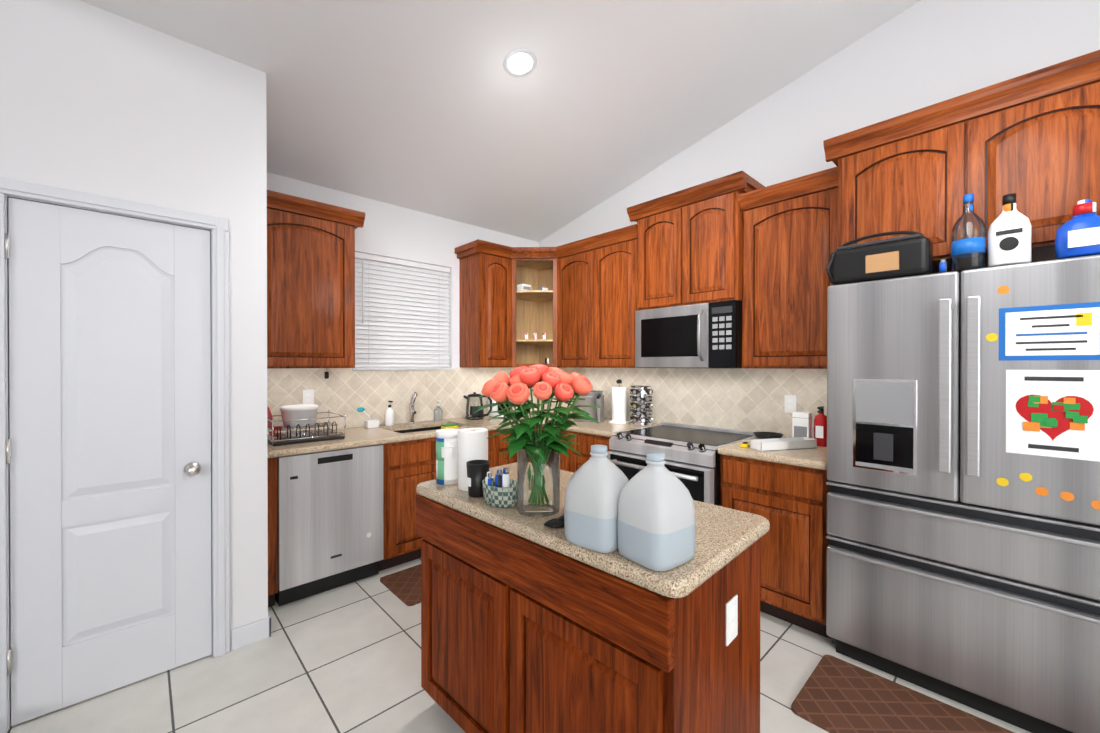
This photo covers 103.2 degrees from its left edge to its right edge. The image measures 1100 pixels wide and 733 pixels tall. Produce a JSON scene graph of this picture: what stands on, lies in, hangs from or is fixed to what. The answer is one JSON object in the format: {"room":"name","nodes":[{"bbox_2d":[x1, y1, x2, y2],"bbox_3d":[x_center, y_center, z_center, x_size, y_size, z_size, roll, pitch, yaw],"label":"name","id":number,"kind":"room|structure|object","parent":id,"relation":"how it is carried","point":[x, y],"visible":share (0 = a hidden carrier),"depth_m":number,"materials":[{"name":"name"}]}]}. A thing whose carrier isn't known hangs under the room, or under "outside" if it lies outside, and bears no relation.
{"room":"kitchen","nodes":[
{"label":"kitchen","id":0,"kind":"room"},
{"bbox_2d":[0,0,267,649],"bbox_3d":[-1.836,-0.767,1.946,0.953,4.300,0.120,0,0,-43],"label":"wall","id":1,"kind":"structure","parent":0,"point":[96,100],"depth_m":1.97,"materials":[{"name":"white paint"}]},
{"bbox_2d":[8,198,211,725],"bbox_3d":[-1.828,0.364,1.860,0.610,2.024,0.105,0,0,-43],"label":"pantry door","id":2,"kind":"structure","parent":1,"relation":"in","point":[110,435],"depth_m":1.84,"materials":[{"name":"white paint"}]},
{"bbox_2d":[0,176,229,732],"bbox_3d":[-1.869,0.334,1.903,0.746,2.100,0.144,0,0,-43],"label":"door frame","id":3,"kind":"structure","parent":1,"relation":"attached to","point":[217,227],"depth_m":1.98,"materials":[{"name":"white paint"}]},
{"bbox_2d":[231,612,270,650],"bbox_3d":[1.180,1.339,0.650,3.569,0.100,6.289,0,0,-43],"label":"baseboard","id":4,"kind":"structure","parent":1,"relation":"attached to","point":[248,634],"depth_m":2.17,"materials":[{"name":"white paint"}]},
{"bbox_2d":[267,172,538,433],"bbox_3d":[-1.460,-0.773,3.458,3.810,4.300,0.127,0,0,-43],"label":"wall","id":5,"kind":"structure","parent":0,"point":[388,230],"depth_m":3.56,"materials":[{"name":"paint"}]},
{"bbox_2d":[303,390,313,403],"bbox_3d":[-1.729,0.218,3.118,0.072,0.114,0.005,0,0,-43],"label":"electrical outlet plate","id":6,"kind":"object","parent":5,"relation":"attached to","point":[308,395],"depth_m":3.12,"materials":[{"name":"white plastic"}]},
{"bbox_2d":[267,194,358,368],"bbox_3d":[-1.683,-0.517,2.937,0.611,1.048,0.340,0,0,-43],"label":"upper cabinet","id":7,"kind":"object","parent":5,"relation":"attached to","point":[311,249],"depth_m":2.82,"materials":[{"name":"brown wood"}]},
{"bbox_2d":[325,368,328,378],"bbox_3d":[-1.631,0.045,3.183,0.028,0.076,0.012,0,0,-43],"label":"key fob","id":8,"kind":"object","parent":7,"relation":"hanging from","point":[326,375],"visible":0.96,"depth_m":3.18,"materials":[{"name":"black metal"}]},
{"bbox_2d":[352,367,453,370],"bbox_3d":[-1.225,0.014,3.664,0.880,0.020,0.132,0,0,-43],"label":"trim","id":9,"kind":"structure","parent":5,"relation":"attached to","point":[438,368],"depth_m":3.60,"materials":[{"name":"white paint"}]},
{"bbox_2d":[394,424,441,432],"bbox_3d":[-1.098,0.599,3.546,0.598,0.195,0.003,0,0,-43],"label":"sink","id":10,"kind":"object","parent":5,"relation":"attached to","point":[400,429],"depth_m":3.53,"materials":[{"name":"silver metal"}]},
{"bbox_2d":[459,242,518,367],"bbox_3d":[-0.562,-0.521,3.975,0.387,1.048,0.357,0,0,-43],"label":"upper cabinet","id":11,"kind":"object","parent":5,"relation":"attached to","point":[488,274],"depth_m":3.85,"materials":[{"name":"brown wood"}]},
{"bbox_2d":[517,284,530,289],"bbox_3d":[-0.245,-0.740,4.114,0.100,0.070,0.091,0,0,-43],"label":"shelf box","id":12,"kind":"object","parent":11,"relation":"in","point":[523,287],"depth_m":4.08,"materials":[{"name":"white paper"}]},
{"bbox_2d":[537,286,547,289],"bbox_3d":[-0.068,-0.730,4.116,0.080,0.050,0.070,0,0,-43],"label":"shelf box","id":13,"kind":"object","parent":11,"relation":"in","point":[542,287],"depth_m":4.09,"materials":[{"name":"white cardboard"}]},
{"bbox_2d":[80,0,919,241],"bbox_3d":[0.955,-1.811,0.876,3.910,1.072,7.290,0,0,-43],"label":"ceiling","id":14,"kind":"structure","parent":0,"point":[433,107],"depth_m":2.54,"materials":[{"name":"white paint"}]},
{"bbox_2d":[503,49,536,76],"bbox_3d":[-0.163,-1.661,2.384,0.184,0.044,0.180,0,0,-43],"label":"recessed light","id":15,"kind":"object","parent":14,"relation":"in","point":[520,63],"visible":1,"depth_m":2.38,"materials":[{"name":"white paint"}]},
{"bbox_2d":[7,558,1030,732],"bbox_3d":[0.544,1.416,1.328,3.810,0.060,8.390,0,0,-43],"label":"floor","id":16,"kind":"structure","parent":0,"point":[346,658],"depth_m":1.91,"materials":[{"name":"tile"}]},
{"bbox_2d":[275,444,383,605],"bbox_3d":[-1.516,0.946,2.883,0.596,0.868,0.604,0,0,-43],"label":"dishwasher","id":17,"kind":"object","parent":16,"relation":"on","point":[330,520],"visible":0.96,"depth_m":2.64,"materials":[{"name":"grey metal"}]},
{"bbox_2d":[380,564,420,605],"bbox_3d":[-0.662,1.373,2.945,0.820,0.012,0.440,0,0,-43],"label":"area rug","id":18,"kind":"object","parent":16,"relation":"on","point":[404,586],"visible":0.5,"depth_m":2.74,"materials":[{"name":"brown fabric"}]},
{"bbox_2d":[379,452,494,570],"bbox_3d":[-0.971,1.047,3.412,0.909,0.660,0.630,0,0,-43],"label":"base cabinet","id":19,"kind":"object","parent":16,"relation":"on","point":[401,544],"depth_m":2.96,"materials":[{"name":"brown wood"}]},
{"bbox_2d":[379,444,398,463],"bbox_3d":[-1.177,0.601,3.195,0.003,0.195,0.408,0,0,-43],"label":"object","id":20,"kind":"structure","parent":19,"relation":"attached to","point":[390,451],"depth_m":2.91,"materials":[{"name":"brown wood"}]},
{"bbox_2d":[399,440,435,467],"bbox_3d":[-0.821,0.601,3.251,0.598,0.195,0.003,0,0,-43],"label":"drawer","id":21,"kind":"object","parent":19,"relation":"attached to","point":[415,451],"depth_m":3.03,"materials":[{"name":"brown wood"}]},
{"bbox_2d":[488,428,530,466],"bbox_3d":[-0.474,0.939,3.841,0.398,0.874,0.682,0,0,-43],"label":"base cabinet","id":22,"kind":"object","parent":16,"relation":"on","point":[496,446],"depth_m":3.52,"materials":[{"name":"brown wood"}]},
{"bbox_2d":[267,412,558,459],"bbox_3d":[-0.851,0.481,3.506,2.606,0.039,0.639,0,0,-43],"label":"countertop","id":23,"kind":"structure","parent":22,"relation":"on","point":[355,437],"depth_m":2.92,"materials":[{"name":"beige stone"}]},
{"bbox_2d":[267,406,345,445],"bbox_3d":[-1.590,0.351,2.812,0.407,0.224,0.338,0,0,-43],"label":"dish rack","id":24,"kind":"object","parent":23,"relation":"on","point":[286,438],"visible":0.9,"depth_m":2.75,"materials":[{"name":"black metal"}]},
{"bbox_2d":[280,404,318,427],"bbox_3d":[-1.635,0.317,2.845,0.220,0.135,0.220,0,0,-43],"label":"container","id":25,"kind":"object","parent":24,"relation":"in","point":[298,411],"visible":0.96,"depth_m":2.77,"materials":[{"name":"white plastic"}]},
{"bbox_2d":[357,407,378,427],"bbox_3d":[-1.386,0.380,3.308,0.164,0.164,0.074,0,0,-43],"label":"caddy","id":26,"kind":"object","parent":23,"relation":"on","point":[369,423],"visible":1,"depth_m":3.31,"materials":[{"name":"white plastic"}]},
{"bbox_2d":[385,401,393,425],"bbox_3d":[-1.260,0.363,3.432,0.066,0.197,0.073,0,0,-43],"label":"soap dispenser","id":27,"kind":"object","parent":23,"relation":"on","point":[389,417],"visible":1,"depth_m":3.41,"materials":[{"name":"white plastic"}]},
{"bbox_2d":[408,392,417,423],"bbox_3d":[-1.119,0.331,3.567,0.060,0.260,0.112,0,0,-43],"label":"faucet","id":28,"kind":"object","parent":23,"relation":"on","point":[412,411],"depth_m":3.56,"materials":[{"name":"silver metal"}]},
{"bbox_2d":[434,400,442,420],"bbox_3d":[-0.952,0.372,3.718,0.080,0.176,0.060,0,0,-43],"label":"hand soap","id":29,"kind":"object","parent":23,"relation":"on","point":[438,413],"visible":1,"depth_m":3.70,"materials":[{"name":"clear plastic"}]},
{"bbox_2d":[441,423,457,428],"bbox_3d":[-0.754,0.446,3.273,0.110,0.032,0.070,0,0,-43],"label":"sponge","id":30,"kind":"object","parent":23,"relation":"on","point":[449,426],"visible":0.9,"depth_m":3.25,"materials":[{"name":"yellow"}]},
{"bbox_2d":[463,392,491,419],"bbox_3d":[-0.651,0.341,3.883,0.226,0.237,0.164,0,0,-43],"label":"kettle","id":31,"kind":"object","parent":23,"relation":"on","point":[479,415],"visible":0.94,"depth_m":3.85,"materials":[{"name":"black plastic"}]},
{"bbox_2d":[488,397,510,416],"bbox_3d":[-0.445,0.323,4.054,0.160,0.270,0.232,0,0,-43],"label":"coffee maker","id":32,"kind":"object","parent":23,"relation":"on","point":[496,408],"visible":0.06,"depth_m":4.03,"materials":[{"name":"white plastic"}]},
{"bbox_2d":[531,425,570,471],"bbox_3d":[0.202,0.939,3.796,0.687,0.874,0.456,0,0,-43],"label":"base cabinet","id":33,"kind":"object","parent":16,"relation":"on","point":[565,462],"depth_m":3.47,"materials":[{"name":"brown wood"}]},
{"bbox_2d":[571,432,611,472],"bbox_3d":[0.535,0.940,3.483,0.629,0.874,0.456,0,0,-43],"label":"base cabinet","id":34,"kind":"object","parent":16,"relation":"on","point":[585,442],"depth_m":3.33,"materials":[{"name":"brown wood"}]},
{"bbox_2d":[539,416,659,436],"bbox_3d":[0.384,0.481,3.626,0.639,0.039,0.874,0,0,-43],"label":"countertop","id":35,"kind":"structure","parent":34,"relation":"on","point":[604,428],"depth_m":3.35,"materials":[{"name":"beige stone"}]},
{"bbox_2d":[573,390,604,421],"bbox_3d":[0.335,0.335,3.807,0.280,0.249,0.350,0,0,-43],"label":"toaster","id":36,"kind":"object","parent":35,"relation":"on","point":[590,398],"visible":0.35,"depth_m":3.68,"materials":[{"name":"silver metal"}]},
{"bbox_2d":[596,394,603,422],"bbox_3d":[0.416,0.341,3.606,0.024,0.236,0.126,0,0,27],"label":"grater","id":37,"kind":"object","parent":35,"relation":"on","point":[600,415],"visible":1,"depth_m":3.58,"materials":[{"name":"silver metal"}]},
{"bbox_2d":[609,379,629,423],"bbox_3d":[0.573,0.280,3.611,0.170,0.360,0.170,0,0,-43],"label":"towel stand","id":38,"kind":"object","parent":35,"relation":"on","point":[618,404],"visible":1,"depth_m":3.56,"materials":[{"name":"white paper"}]},
{"bbox_2d":[630,386,652,425],"bbox_3d":[0.729,0.306,3.488,0.178,0.310,0.178,0,0,-43],"label":"spice rack","id":39,"kind":"object","parent":35,"relation":"on","point":[641,411],"visible":1,"depth_m":3.43,"materials":[{"name":"silver metal"}]},
{"bbox_2d":[416,462,769,732],"bbox_3d":[0.073,0.928,1.565,0.648,0.915,1.192,0,0,-43],"label":"kitchen island","id":40,"kind":"object","parent":16,"relation":"on","point":[532,624],"visible":0.94,"depth_m":1.24,"materials":[{"name":"brown wood"}]},
{"bbox_2d":[416,462,769,597],"bbox_3d":[0.073,0.490,1.563,0.648,0.040,1.192,0,0,-43],"label":"island countertop","id":41,"kind":"structure","parent":40,"relation":"on","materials":[{"name":"stone"}]},
{"bbox_2d":[436,428,458,484],"bbox_3d":[-0.411,0.363,1.781,0.104,0.210,0.110,0,0,-43],"label":"wipes","id":42,"kind":"object","parent":41,"relation":"on","point":[446,456],"visible":0.81,"depth_m":1.74,"materials":[{"name":"white plastic"}]},
{"bbox_2d":[458,428,487,490],"bbox_3d":[-0.300,0.356,1.698,0.116,0.225,0.116,0,0,-43],"label":"roll","id":43,"kind":"object","parent":41,"relation":"on","point":[472,443],"visible":0.6,"depth_m":1.65,"materials":[{"name":"white paper"}]},
{"bbox_2d":[466,460,489,497],"bbox_3d":[-0.264,0.409,1.601,0.087,0.120,0.086,0,0,-43],"label":"cup","id":44,"kind":"object","parent":41,"relation":"on","point":[477,470],"visible":0.79,"depth_m":1.57,"materials":[{"name":"black plastic"}]},
{"bbox_2d":[482,468,516,507],"bbox_3d":[-0.171,0.407,1.510,0.108,0.125,0.156,0,0,-43],"label":"basket","id":45,"kind":"object","parent":41,"relation":"on","point":[500,489],"visible":0.98,"depth_m":1.47,"materials":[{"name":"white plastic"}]},
{"bbox_2d":[474,364,599,516],"bbox_3d":[-0.040,0.230,1.437,0.387,0.480,0.449,0,0,-43],"label":"vase","id":46,"kind":"object","parent":41,"relation":"on","point":[524,439],"visible":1,"depth_m":1.38,"materials":[{"name":"clear glass"}]},
{"bbox_2d":[544,514,564,527],"bbox_3d":[0.066,0.458,1.304,0.162,0.024,0.098,0,0,-43],"label":"gloves","id":47,"kind":"object","parent":41,"relation":"on","point":[556,522],"visible":0.48,"depth_m":1.27,"materials":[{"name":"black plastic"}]},
{"bbox_2d":[564,445,628,552],"bbox_3d":[0.129,0.342,1.186,0.164,0.257,0.176,0,0,-43],"label":"jug","id":48,"kind":"object","parent":41,"relation":"on","point":[598,482],"visible":0.83,"depth_m":1.12,"materials":[{"name":"white plastic"}]},
{"bbox_2d":[617,452,695,570],"bbox_3d":[0.267,0.343,1.087,0.172,0.257,0.161,0,0,-43],"label":"jug","id":49,"kind":"object","parent":41,"relation":"on","point":[656,526],"visible":1,"depth_m":1.03,"materials":[{"name":"white plastic"}]},
{"bbox_2d":[607,422,755,505],"bbox_3d":[0.888,0.912,2.978,0.786,0.935,0.756,0,0,-43],"label":"range","id":50,"kind":"object","parent":16,"relation":"on","point":[693,460],"visible":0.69,"depth_m":2.77,"materials":[{"name":"grey metal"}]},
{"bbox_2d":[720,456,831,639],"bbox_3d":[1.403,0.944,2.557,0.629,0.874,0.551,0,0,-43],"label":"base cabinet","id":51,"kind":"object","parent":16,"relation":"on","point":[784,492],"depth_m":2.28,"materials":[{"name":"brown wood"}]},
{"bbox_2d":[718,437,826,471],"bbox_3d":[1.395,0.486,2.547,0.639,0.039,0.551,0,0,-43],"label":"countertop","id":52,"kind":"structure","parent":51,"relation":"on","point":[816,458],"depth_m":2.36,"materials":[{"name":"beige stone"}]},
{"bbox_2d":[740,442,749,447],"bbox_3d":[1.143,0.452,2.550,0.060,0.026,0.040,0,0,-43],"label":"clip","id":53,"kind":"object","parent":52,"relation":"on","point":[745,444],"visible":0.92,"depth_m":2.53,"materials":[{"name":"yellow plastic"}]},
{"bbox_2d":[753,432,782,438],"bbox_3d":[1.364,0.437,2.771,0.291,0.054,0.176,0,0,-43],"label":"skillet","id":54,"kind":"object","parent":52,"relation":"on","point":[765,435],"visible":0.81,"depth_m":2.81,"materials":[{"name":"black metal"}]},
{"bbox_2d":[750,437,816,450],"bbox_3d":[1.340,0.440,2.501,0.380,0.050,0.090,0,0,-15],"label":"organizer","id":55,"kind":"object","parent":52,"relation":"on","point":[775,444],"visible":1,"depth_m":2.47,"materials":[{"name":"white plastic"}]},
{"bbox_2d":[792,412,811,437],"bbox_3d":[1.520,0.370,2.629,0.062,0.190,0.091,0,0,-43],"label":"carton","id":56,"kind":"object","parent":52,"relation":"on","point":[801,424],"visible":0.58,"depth_m":2.61,"materials":[{"name":"white cardboard"}]},
{"bbox_2d":[814,406,826,446],"bbox_3d":[1.602,0.349,2.577,0.088,0.232,0.076,0,0,-43],"label":"fire extinguisher","id":57,"kind":"object","parent":52,"relation":"on","point":[820,427],"visible":0.9,"depth_m":2.55,"materials":[{"name":"red metal"}]},
{"bbox_2d":[791,655,1014,732],"bbox_3d":[1.533,1.378,1.501,0.490,0.014,1.150,0,0,-43],"label":"area rug","id":58,"kind":"object","parent":16,"relation":"on","point":[836,695],"visible":0.93,"depth_m":1.75,"materials":[{"name":"brown fabric"}]},
{"bbox_2d":[826,254,1099,732],"bbox_3d":[1.867,0.494,1.962,0.708,1.779,0.936,0,0,-43],"label":"fridge","id":59,"kind":"object","parent":16,"relation":"on","point":[963,483],"visible":1,"depth_m":1.72,"materials":[{"name":"grey metal"}]},
{"bbox_2d":[826,231,932,284],"bbox_3d":[1.506,-0.506,2.006,0.159,0.217,0.377,0,0,-43],"label":"cooler bag","id":60,"kind":"object","parent":59,"relation":"on","point":[910,253],"visible":0.98,"depth_m":1.95,"materials":[{"name":"black plastic"}]},
{"bbox_2d":[939,259,946,272],"bbox_3d":[1.643,-0.422,1.823,0.023,0.052,0.024,0,0,-43],"label":"bottle","id":61,"kind":"object","parent":59,"relation":"on","point":[942,266],"visible":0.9,"depth_m":1.81,"materials":[{"name":"blue plastic"}]},
{"bbox_2d":[951,194,985,271],"bbox_3d":[1.705,-0.549,1.777,0.101,0.305,0.101,0,0,-43],"label":"bottle","id":62,"kind":"object","parent":59,"relation":"on","point":[972,247],"visible":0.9,"depth_m":1.77,"materials":[{"name":"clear plastic"}]},
{"bbox_2d":[988,193,1031,266],"bbox_3d":[1.783,-0.532,1.693,0.092,0.272,0.117,0,0,-43],"label":"bottle","id":63,"kind":"object","parent":59,"relation":"on","point":[1009,235],"visible":0.9,"depth_m":1.67,"materials":[{"name":"white plastic"}]},
{"bbox_2d":[1055,199,1099,258],"bbox_3d":[1.910,-0.495,1.558,0.091,0.200,0.138,0,0,-43],"label":"detergent bottle","id":64,"kind":"object","parent":59,"relation":"on","point":[1078,234],"visible":0.9,"depth_m":1.54,"materials":[{"name":"blue plastic"}]},
{"bbox_2d":[525,333,548,363],"bbox_3d":[-0.118,-0.167,4.080,0.204,0.301,0.151,0,0,-43],"label":"jar","id":65,"kind":"object","parent":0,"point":[543,337],"visible":0.83,"depth_m":4.05,"materials":[{"name":"white ceramic"}]},
{"bbox_2d":[539,0,1099,438],"bbox_3d":[2.339,-0.767,2.096,0.128,4.300,7.070,0,0,-43],"label":"wall","id":66,"kind":"structure","parent":0,"point":[920,54],"depth_m":2.73,"materials":[{"name":"white paint"}]},
{"bbox_2d":[551,238,598,367],"bbox_3d":[0.334,-0.521,3.891,0.356,1.048,0.543,0,0,-43],"label":"upper cabinet","id":67,"kind":"object","parent":66,"relation":"attached to","point":[574,269],"depth_m":3.77,"materials":[{"name":"brown wood"}]},
{"bbox_2d":[599,230,640,367],"bbox_3d":[0.621,-0.520,3.597,0.339,1.048,0.516,0,0,-43],"label":"upper cabinet","id":68,"kind":"object","parent":66,"relation":"attached to","point":[616,320],"depth_m":3.45,"materials":[{"name":"brown wood"}]},
{"bbox_2d":[631,198,670,313],"bbox_3d":[0.931,-0.792,3.229,0.389,0.740,0.439,0,0,-43],"label":"upper cabinet","id":69,"kind":"object","parent":66,"relation":"attached to","point":[651,235],"depth_m":3.15,"materials":[{"name":"brown wood"}]},
{"bbox_2d":[671,178,762,306],"bbox_3d":[1.150,-0.791,2.994,0.389,0.740,0.439,0,0,-43],"label":"upper cabinet","id":70,"kind":"object","parent":66,"relation":"attached to","point":[707,222],"depth_m":2.83,"materials":[{"name":"brown wood"}]},
{"bbox_2d":[635,300,741,367],"bbox_3d":[1.012,-0.206,3.089,0.466,0.426,0.754,0,0,-43],"label":"microwave","id":71,"kind":"object","parent":70,"relation":"attached to","point":[705,335],"visible":0.98,"depth_m":2.92,"materials":[{"name":"grey metal"}]},
{"bbox_2d":[742,174,832,368],"bbox_3d":[1.511,-0.516,2.647,0.339,1.048,0.560,0,0,-43],"label":"upper cabinet","id":72,"kind":"object","parent":66,"relation":"attached to","point":[787,229],"depth_m":2.54,"materials":[{"name":"brown wood"}]},
{"bbox_2d":[784,395,796,412],"bbox_3d":[1.562,0.240,2.831,0.005,0.114,0.072,0,0,-43],"label":"electrical outlet plate","id":73,"kind":"object","parent":66,"relation":"attached to","point":[790,403],"depth_m":2.83,"materials":[{"name":"white plastic"}]},
{"bbox_2d":[831,106,942,273],"bbox_3d":[1.819,-0.798,2.185,0.520,0.640,0.529,0,0,-43],"label":"upper cabinet","id":74,"kind":"object","parent":66,"relation":"attached to","point":[888,178],"depth_m":2.04,"materials":[{"name":"brown wood"}]},
{"bbox_2d":[943,58,1099,272],"bbox_3d":[2.100,-0.796,1.885,0.520,0.640,0.529,0,0,-43],"label":"upper cabinet","id":75,"kind":"object","parent":66,"relation":"attached to","point":[1031,140],"depth_m":1.73,"materials":[{"name":"brown wood"}]},
{"bbox_3d":[-1.257,-0.445,3.696,0.850,0.898,0.040,0,0,-43],"label":"window","id":76,"kind":"structure","parent":0,"visible":0},
{"bbox_2d":[355,252,449,367],"bbox_3d":[-1.219,-0.444,3.656,0.838,0.895,0.060,0,0,-43],"label":"window blinds","id":77,"kind":"object","parent":76,"relation":"attached to","point":[402,324],"visible":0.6,"depth_m":3.62,"materials":[{"name":"white plastic"}]},
{"label":"outside","id":78,"kind":"structure","parent":0,"visible":0},
{"bbox_2d":[356,262,440,289],"bbox_3d":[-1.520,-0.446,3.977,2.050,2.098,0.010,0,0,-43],"label":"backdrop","id":79,"kind":"structure","parent":78,"point":[395,277],"depth_m":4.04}
]}

